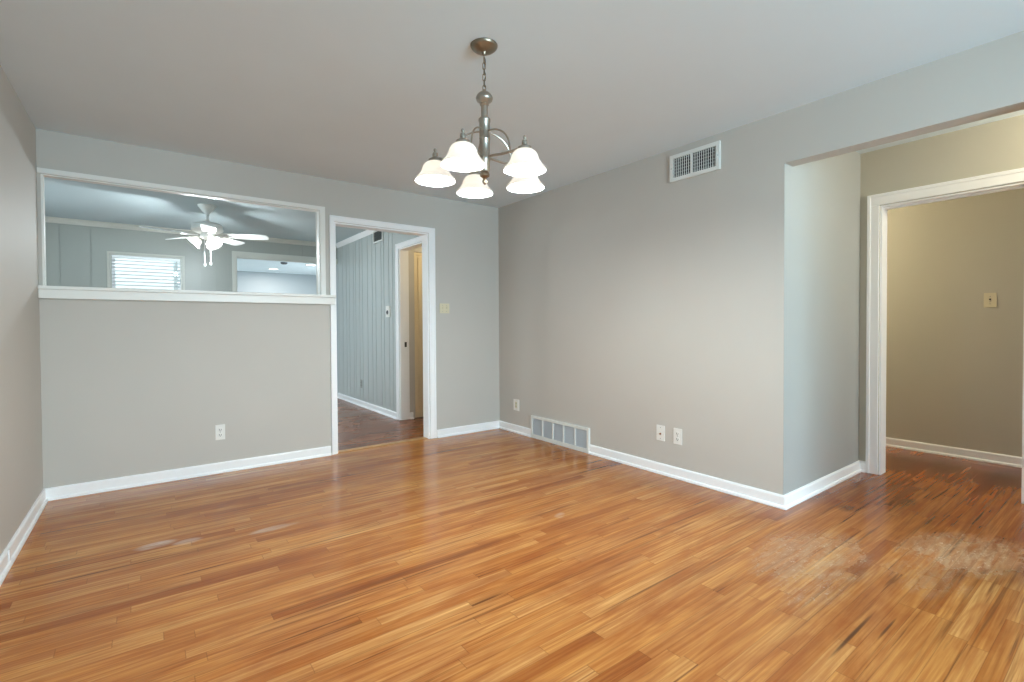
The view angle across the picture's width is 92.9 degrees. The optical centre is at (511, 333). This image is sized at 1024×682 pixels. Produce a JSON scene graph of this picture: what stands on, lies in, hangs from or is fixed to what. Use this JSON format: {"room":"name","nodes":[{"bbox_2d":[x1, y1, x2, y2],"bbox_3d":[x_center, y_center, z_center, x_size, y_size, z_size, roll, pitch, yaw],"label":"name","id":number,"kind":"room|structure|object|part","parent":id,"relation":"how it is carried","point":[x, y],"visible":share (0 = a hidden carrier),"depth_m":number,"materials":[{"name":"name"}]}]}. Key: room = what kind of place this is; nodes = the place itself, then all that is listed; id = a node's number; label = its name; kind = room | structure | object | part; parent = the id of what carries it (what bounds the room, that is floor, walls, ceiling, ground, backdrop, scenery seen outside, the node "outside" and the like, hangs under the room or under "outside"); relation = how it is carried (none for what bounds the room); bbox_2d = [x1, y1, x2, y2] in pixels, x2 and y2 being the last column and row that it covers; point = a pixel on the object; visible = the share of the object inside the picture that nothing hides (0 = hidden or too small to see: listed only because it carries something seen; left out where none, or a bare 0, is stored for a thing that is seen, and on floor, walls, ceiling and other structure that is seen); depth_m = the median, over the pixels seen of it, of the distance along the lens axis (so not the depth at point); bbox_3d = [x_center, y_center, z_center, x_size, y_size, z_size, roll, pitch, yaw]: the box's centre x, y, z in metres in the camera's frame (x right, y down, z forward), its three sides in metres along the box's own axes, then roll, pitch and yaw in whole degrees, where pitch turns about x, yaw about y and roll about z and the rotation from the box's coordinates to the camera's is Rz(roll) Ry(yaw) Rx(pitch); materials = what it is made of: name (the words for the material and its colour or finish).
{"room":"empty dining room","nodes":[
{"label":"empty dining room","id":0,"kind":"room"},
{"bbox_2d":[0,65,42,555],"bbox_3d":[-1.034,-0.079,0.355,0.115,2.440,7.012,-1,1,-37],"label":"wall","id":1,"kind":"structure","parent":0,"point":[21,456],"depth_m":2.65,"materials":[{"name":"beige paint"}]},
{"bbox_2d":[0,489,47,585],"bbox_3d":[-0.971,1.099,0.416,0.026,0.081,7.012,-1,1,-37],"label":"baseboard","id":2,"kind":"structure","parent":1,"relation":"attached to","point":[9,555],"depth_m":2.56,"materials":[{"name":"white paint"}]},
{"bbox_2d":[45,222,336,291],"bbox_3d":[-4.817,-0.154,6.270,5.047,2.440,0.115,-1,1,-37],"label":"wall","id":3,"kind":"structure","parent":0,"point":[76,255],"depth_m":6.18,"materials":[{"name":"paint"}]},
{"bbox_2d":[107,251,184,289],"bbox_3d":[-4.723,0.020,6.324,0.860,2.087,0.145,-1,1,-37],"label":"trim","id":4,"kind":"structure","parent":3,"relation":"attached to","point":[182,258],"depth_m":6.22,"materials":[{"name":"paint"}]},
{"bbox_2d":[111,255,180,289],"bbox_3d":[-4.750,-0.477,6.348,0.716,1.042,0.035,-1,1,-37],"label":"window","id":5,"kind":"structure","parent":3,"relation":"in","point":[113,259],"depth_m":6.15,"materials":[{"name":"white paint"}]},
{"bbox_2d":[112,255,180,289],"bbox_3d":[-4.719,-0.496,6.306,0.710,0.975,0.048,-1,1,-37],"label":"window blind","id":6,"kind":"object","parent":5,"relation":"attached to","point":[113,256],"visible":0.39,"depth_m":6.28,"materials":[{"name":"white plastic"}]},
{"bbox_2d":[45,216,336,247],"bbox_3d":[-4.775,-1.342,6.188,5.047,0.062,0.044,-1,1,-37],"label":"trim","id":7,"kind":"structure","parent":3,"relation":"attached to","point":[47,219],"depth_m":6.20,"materials":[{"name":"paint"}]},
{"bbox_2d":[232,251,337,291],"bbox_3d":[-3.380,-0.063,7.343,1.462,2.206,0.131,-1,1,-37],"label":"trim","id":8,"kind":"structure","parent":3,"relation":"attached to","point":[235,254],"depth_m":7.07,"materials":[{"name":"paint"}]},
{"bbox_2d":[174,262,338,396],"bbox_3d":[-3.834,-0.222,10.097,5.010,2.440,5.050,-1,1,-37],"label":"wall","id":9,"kind":"structure","parent":0,"point":[175,265],"depth_m":7.79,"materials":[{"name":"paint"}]},
{"bbox_2d":[36,129,499,488],"bbox_3d":[-1.969,-0.135,4.110,7.229,2.440,0.115,-1,1,-37],"label":"wall","id":10,"kind":"structure","parent":0,"point":[129,387],"depth_m":3.81,"materials":[{"name":"beige paint"}]},
{"bbox_2d":[37,167,325,294],"bbox_3d":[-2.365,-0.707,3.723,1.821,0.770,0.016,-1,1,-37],"label":"trim","id":11,"kind":"structure","parent":10,"relation":"attached to","point":[39,170],"depth_m":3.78,"materials":[{"name":"white paint"}]},
{"bbox_2d":[37,285,335,304],"bbox_3d":[-2.339,-0.281,3.758,1.892,0.082,0.150,-1,1,-37],"label":"ledge","id":12,"kind":"object","parent":10,"relation":"attached to","point":[44,292],"visible":1,"depth_m":3.58,"materials":[{"name":"white paint"}]},
{"bbox_2d":[44,446,331,500],"bbox_3d":[-2.342,1.052,3.755,1.851,0.081,0.026,-1,1,-37],"label":"baseboard","id":13,"kind":"structure","parent":10,"relation":"attached to","point":[86,488],"depth_m":3.64,"materials":[{"name":"white paint"}]},
{"bbox_2d":[215,424,224,439],"bbox_3d":[-2.282,0.775,3.807,0.066,0.118,0.009,-1,1,-37],"label":"wall outlet","id":14,"kind":"object","parent":10,"relation":"attached to","point":[219,429],"visible":1,"depth_m":3.80,"materials":[{"name":"white plastic"}]},
{"bbox_2d":[329,215,436,454],"bbox_3d":[-1.223,0.012,4.660,1.038,2.120,0.136,-1,1,-37],"label":"door frame","id":15,"kind":"structure","parent":10,"relation":"attached to","point":[428,274],"depth_m":4.88,"materials":[{"name":"white paint"}]},
{"bbox_2d":[440,303,448,312],"bbox_3d":[-0.689,-0.254,4.988,0.112,0.100,0.018,-1,1,-37],"label":"light switch","id":16,"kind":"object","parent":10,"relation":"attached to","point":[444,308],"visible":1,"depth_m":4.99,"materials":[{"name":"beige plastic"}]},
{"bbox_2d":[437,421,498,437],"bbox_3d":[-0.445,1.019,5.183,0.788,0.081,0.026,-1,1,-37],"label":"baseboard","id":17,"kind":"structure","parent":10,"relation":"attached to","point":[453,431],"depth_m":5.16,"materials":[{"name":"white paint"}]},
{"bbox_2d":[237,271,316,293],"bbox_3d":[-5.387,-0.246,12.161,4.780,2.440,0.115,-1,1,-37],"label":"wall","id":18,"kind":"structure","parent":0,"point":[259,282],"depth_m":11.81,"materials":[{"name":"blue paint"}]},
{"bbox_2d":[337,232,419,419],"bbox_3d":[-1.721,-0.174,6.449,0.115,2.440,3.324,-1,1,-37],"label":"wall","id":19,"kind":"structure","parent":0,"point":[366,269],"depth_m":6.68,"materials":[{"name":"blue wood"}]},
{"bbox_2d":[336,230,376,247],"bbox_3d":[-1.790,-1.361,6.381,0.044,0.062,3.324,-1,1,-37],"label":"trim","id":20,"kind":"structure","parent":19,"relation":"attached to","point":[365,233],"depth_m":7.00,"materials":[{"name":"white paint"}]},
{"bbox_2d":[337,393,396,419],"bbox_3d":[-2.086,1.001,6.844,0.026,0.081,2.274,-1,1,-37],"label":"baseboard","id":21,"kind":"structure","parent":19,"relation":"attached to","point":[372,407],"depth_m":6.66,"materials":[{"name":"white paint"}]},
{"bbox_2d":[373,231,382,243],"bbox_3d":[-1.748,-1.270,6.348,0.018,0.165,0.320,-1,1,-37],"label":"air vent","id":22,"kind":"object","parent":19,"relation":"in","point":[377,236],"visible":0.91,"depth_m":6.37,"materials":[{"name":"metal"}]},
{"bbox_2d":[386,306,390,316],"bbox_3d":[-1.556,-0.272,6.104,0.032,0.140,0.110,-1,1,-37],"label":"thermostat","id":23,"kind":"object","parent":19,"relation":"attached to","point":[388,308],"visible":1,"depth_m":6.07,"materials":[{"name":"white plastic"}]},
{"bbox_2d":[395,236,421,419],"bbox_3d":[-1.063,-0.007,5.561,0.136,2.127,0.985,-1,1,-37],"label":"door frame","id":24,"kind":"structure","parent":19,"relation":"attached to","point":[401,255],"depth_m":5.88,"materials":[{"name":"white paint"}]},
{"bbox_2d":[408,247,421,418],"bbox_3d":[-0.561,-0.181,6.531,1.837,2.440,0.115,-1,1,-37],"label":"wall","id":25,"kind":"structure","parent":0,"point":[418,250],"depth_m":5.96,"materials":[{"name":"beige paint"}]},
{"bbox_2d":[414,252,422,417],"bbox_3d":[-0.907,0.019,6.230,0.752,2.036,0.035,-1,1,-37],"label":"door","id":26,"kind":"structure","parent":25,"relation":"in","point":[418,316],"depth_m":6.03,"materials":[{"name":"beige paint"}]},
{"bbox_2d":[0,398,1023,681],"bbox_3d":[-1.932,1.121,5.005,8.330,0.100,15.730,-1,1,-37],"label":"floor","id":27,"kind":"structure","parent":0,"point":[494,555],"depth_m":2.22,"materials":[{"name":"brown wood"}]},
{"bbox_2d":[338,437,427,452],"bbox_3d":[-1.230,1.069,4.675,0.899,0.006,0.065,-1,1,-37],"label":"threshold","id":28,"kind":"object","parent":27,"relation":"on","point":[415,439],"visible":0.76,"depth_m":4.66,"materials":[{"name":"brown wood"}]},
{"bbox_2d":[0,0,1023,274],"bbox_3d":[-1.946,-1.419,4.965,8.330,0.100,15.730,-1,1,-37],"label":"ceiling","id":29,"kind":"structure","parent":0,"point":[363,92],"depth_m":2.53,"materials":[{"name":"paint"}]},
{"bbox_2d":[139,204,268,266],"bbox_3d":[-3.247,-1.038,5.178,1.147,0.654,1.118,-1,1,-37],"label":"ceiling fan","id":30,"kind":"object","parent":29,"relation":"hanging from","point":[207,230],"visible":1,"depth_m":5.18,"materials":[{"name":"white metal"}]},
{"bbox_3d":[-3.512,-1.041,4.903,0.132,0.037,0.397,0,1,39],"label":"blade","id":31,"kind":"part","parent":30,"relation":"part of","materials":[{"name":"white ceramic"}]},
{"bbox_3d":[-3.349,-0.978,5.163,0.155,0.074,0.155,10,-36,55],"label":"lamp shade","id":32,"kind":"part","parent":30,"relation":"part of","materials":[{"name":"white glass"}]},
{"bbox_3d":[-3.044,-1.043,4.879,0.132,0.037,0.397,-1,1,-33],"label":"blade","id":33,"kind":"part","parent":30,"relation":"part of","materials":[{"name":"white ceramic"}]},
{"bbox_3d":[-3.173,-0.979,5.163,0.155,0.074,0.155,-23,-27,-41],"label":"lamp shade","id":34,"kind":"part","parent":30,"relation":"part of","materials":[{"name":"white glass"}]},
{"bbox_3d":[-3.240,-1.054,5.611,0.132,0.037,0.397,0,1,3],"label":"blade","id":35,"kind":"part","parent":30,"relation":"part of","materials":[{"name":"white ceramic"}]},
{"bbox_3d":[-2.876,-1.051,5.316,0.397,0.037,0.132,-1,1,-15],"label":"blade","id":36,"kind":"part","parent":30,"relation":"part of","materials":[{"name":"white ceramic"}]},
{"bbox_2d":[415,38,545,197],"bbox_3d":[-0.150,-1.012,2.265,0.608,0.644,0.630,0,1,2],"label":"chandelier","id":37,"kind":"object","parent":29,"relation":"hanging from","point":[525,166],"visible":1,"depth_m":2.24,"materials":[{"name":"silver metal"}]},
{"bbox_2d":[428,148,441,160],"bbox_3d":[-0.359,-0.830,2.275,0.064,0.068,0.064,0,1,2],"label":"socket","id":38,"kind":"object","parent":37,"relation":"attached to","point":[435,157],"depth_m":2.26,"materials":[{"name":"silver metal"}]},
{"bbox_3d":[-0.359,-0.755,2.277,0.189,0.090,0.189,-1,1,-37],"label":"lamp shade","id":39,"kind":"part","parent":37,"relation":"part of","materials":[{"name":"white glass"}]},
{"bbox_3d":[-0.206,-0.752,2.050,0.189,0.090,0.189,-1,1,-37],"label":"lamp shade","id":40,"kind":"part","parent":37,"relation":"part of","materials":[{"name":"white glass"}]},
{"bbox_2d":[456,129,469,141],"bbox_3d":[-0.207,-0.827,2.049,0.064,0.068,0.064,0,1,20],"label":"socket","id":41,"kind":"object","parent":37,"relation":"attached to","point":[462,138],"depth_m":2.03,"materials":[{"name":"silver metal"}]},
{"bbox_3d":[-0.191,-0.760,2.491,0.189,0.090,0.189,-1,1,-37],"label":"lamp shade","id":42,"kind":"part","parent":37,"relation":"part of","materials":[{"name":"white glass"}]},
{"bbox_3d":[-0.128,-1.025,2.264,0.031,0.065,0.031,-1,1,-37],"label":"stem","id":43,"kind":"part","parent":37,"relation":"part of","materials":[{"name":"silver metal"}]},
{"bbox_3d":[-0.022,-0.817,2.338,0.213,0.018,0.012,-1,1,-34],"label":"arm","id":44,"kind":"part","parent":37,"relation":"part of","materials":[{"name":"silver metal"}]},
{"bbox_3d":[-0.028,-0.815,2.190,0.213,0.018,0.012,0,1,38],"label":"arm","id":45,"kind":"part","parent":37,"relation":"part of","materials":[{"name":"silver metal"}]},
{"bbox_3d":[0.056,-0.755,2.126,0.189,0.090,0.189,-1,1,-37],"label":"lamp shade","id":46,"kind":"part","parent":37,"relation":"part of","materials":[{"name":"white glass"}]},
{"bbox_3d":[0.065,-0.760,2.398,0.189,0.090,0.189,-1,1,-37],"label":"lamp shade","id":47,"kind":"part","parent":37,"relation":"part of","materials":[{"name":"white glass"}]},
{"bbox_2d":[518,135,531,147],"bbox_3d":[0.056,-0.829,2.124,0.064,0.068,0.064,0,1,38],"label":"socket","id":48,"kind":"object","parent":37,"relation":"attached to","point":[524,142],"depth_m":2.11,"materials":[{"name":"silver metal"}]},
{"bbox_2d":[498,31,1023,494],"bbox_3d":[2.010,-0.132,2.645,0.115,2.440,7.012,-1,1,-37],"label":"wall","id":49,"kind":"structure","parent":0,"point":[633,300],"depth_m":3.52,"materials":[{"name":"beige paint"}]},
{"bbox_2d":[513,399,518,410],"bbox_3d":[0.045,0.763,5.173,0.009,0.118,0.095,-1,1,-37],"label":"wall outlet","id":50,"kind":"object","parent":49,"relation":"attached to","point":[516,402],"visible":1,"depth_m":5.17,"materials":[{"name":"white plastic"}]},
{"bbox_2d":[531,415,589,452],"bbox_3d":[0.443,0.951,4.638,0.022,0.224,0.808,-1,1,-37],"label":"air vent","id":51,"kind":"object","parent":49,"relation":"in","point":[576,437],"visible":1,"depth_m":4.60,"materials":[{"name":"metal"}]},
{"bbox_3d":[0.261,0.942,4.882,0.011,0.161,0.138,-1,1,-37],"label":"slat panel","id":52,"kind":"part","parent":51,"relation":"part of","materials":[{"name":"grey metal"}]},
{"bbox_3d":[0.353,0.943,4.760,0.011,0.161,0.138,-1,1,-37],"label":"slat panel","id":53,"kind":"part","parent":51,"relation":"part of","materials":[{"name":"grey metal"}]},
{"bbox_3d":[0.444,0.945,4.639,0.011,0.161,0.138,-1,1,-37],"label":"slat panel","id":54,"kind":"part","parent":51,"relation":"part of","materials":[{"name":"grey metal"}]},
{"bbox_3d":[0.535,0.946,4.517,0.011,0.161,0.138,-1,1,-37],"label":"slat panel","id":55,"kind":"part","parent":51,"relation":"part of","materials":[{"name":"grey metal"}]},
{"bbox_3d":[0.627,0.948,4.396,0.011,0.161,0.138,-1,1,-37],"label":"slat panel","id":56,"kind":"part","parent":51,"relation":"part of","materials":[{"name":"grey metal"}]},
{"bbox_2d":[499,420,785,509],"bbox_3d":[0.768,1.028,4.204,0.026,0.081,3.050,-1,1,-37],"label":"baseboard","id":57,"kind":"structure","parent":49,"relation":"attached to","point":[769,498],"depth_m":3.55,"materials":[{"name":"white paint"}]},
{"bbox_2d":[656,425,664,440],"bbox_3d":[1.133,0.763,3.721,0.016,0.118,0.074,-1,1,-37],"label":"cable jack plate","id":58,"kind":"object","parent":49,"relation":"attached to","point":[660,430],"visible":1,"depth_m":3.72,"materials":[{"name":"white plastic"}]},
{"bbox_2d":[673,428,681,444],"bbox_3d":[1.226,0.765,3.603,0.009,0.118,0.072,-1,1,-37],"label":"wall outlet","id":59,"kind":"object","parent":49,"relation":"attached to","point":[677,433],"visible":1,"depth_m":3.60,"materials":[{"name":"white plastic"}]},
{"bbox_2d":[670,140,720,182],"bbox_3d":[1.291,-1.213,3.458,0.024,0.192,0.392,-1,1,-37],"label":"air vent","id":60,"kind":"object","parent":49,"relation":"in","point":[706,158],"visible":1,"depth_m":3.45,"materials":[{"name":"metal"}]},
{"bbox_2d":[783,151,860,494],"bbox_3d":[2.142,-0.145,3.420,1.258,2.440,0.115,-1,1,-37],"label":"wall","id":61,"kind":"structure","parent":0,"point":[822,197],"depth_m":3.33,"materials":[{"name":"beige paint"}]},
{"bbox_2d":[784,460,860,509],"bbox_3d":[2.180,1.034,3.375,1.285,0.081,0.026,-1,1,-37],"label":"baseboard","id":62,"kind":"structure","parent":61,"relation":"attached to","point":[809,490],"depth_m":3.31,"materials":[{"name":"white paint"}]},
{"bbox_2d":[859,115,1023,464],"bbox_3d":[3.016,-0.150,3.402,0.115,2.440,7.012,-1,1,-37],"label":"wall","id":63,"kind":"structure","parent":0,"point":[997,146],"depth_m":3.42,"materials":[{"name":"beige paint"}]},
{"bbox_2d":[859,460,865,472],"bbox_3d":[3.875,1.045,2.171,0.026,0.081,3.988,-1,1,-37],"label":"baseboard","id":64,"kind":"structure","parent":63,"relation":"attached to","point":[862,463],"depth_m":3.74,"materials":[{"name":"white paint"}]},
{"bbox_2d":[865,168,1023,503],"bbox_3d":[3.022,0.017,3.380,0.136,2.105,0.911,-1,1,-37],"label":"door frame","id":65,"kind":"structure","parent":63,"relation":"attached to","point":[876,329],"depth_m":3.65,"materials":[{"name":"white paint"}]},
{"bbox_2d":[886,188,1023,456],"bbox_3d":[4.260,-0.159,3.579,0.115,2.440,5.800,-1,1,-37],"label":"wall","id":66,"kind":"structure","parent":0,"point":[954,363],"depth_m":4.13,"materials":[{"name":"beige paint"}]},
{"bbox_2d":[886,437,1021,467],"bbox_3d":[4.210,1.020,3.556,0.026,0.081,5.800,-1,1,-37],"label":"baseboard","id":67,"kind":"structure","parent":66,"relation":"attached to","point":[1008,460],"depth_m":4.13,"materials":[{"name":"white paint"}]},
{"bbox_2d":[984,293,996,307],"bbox_3d":[3.888,-0.269,3.959,0.018,0.118,0.076,-1,1,-37],"label":"light switch","id":68,"kind":"object","parent":66,"relation":"attached to","point":[990,299],"visible":1,"depth_m":3.96,"materials":[{"name":"beige plastic"}]}
]}

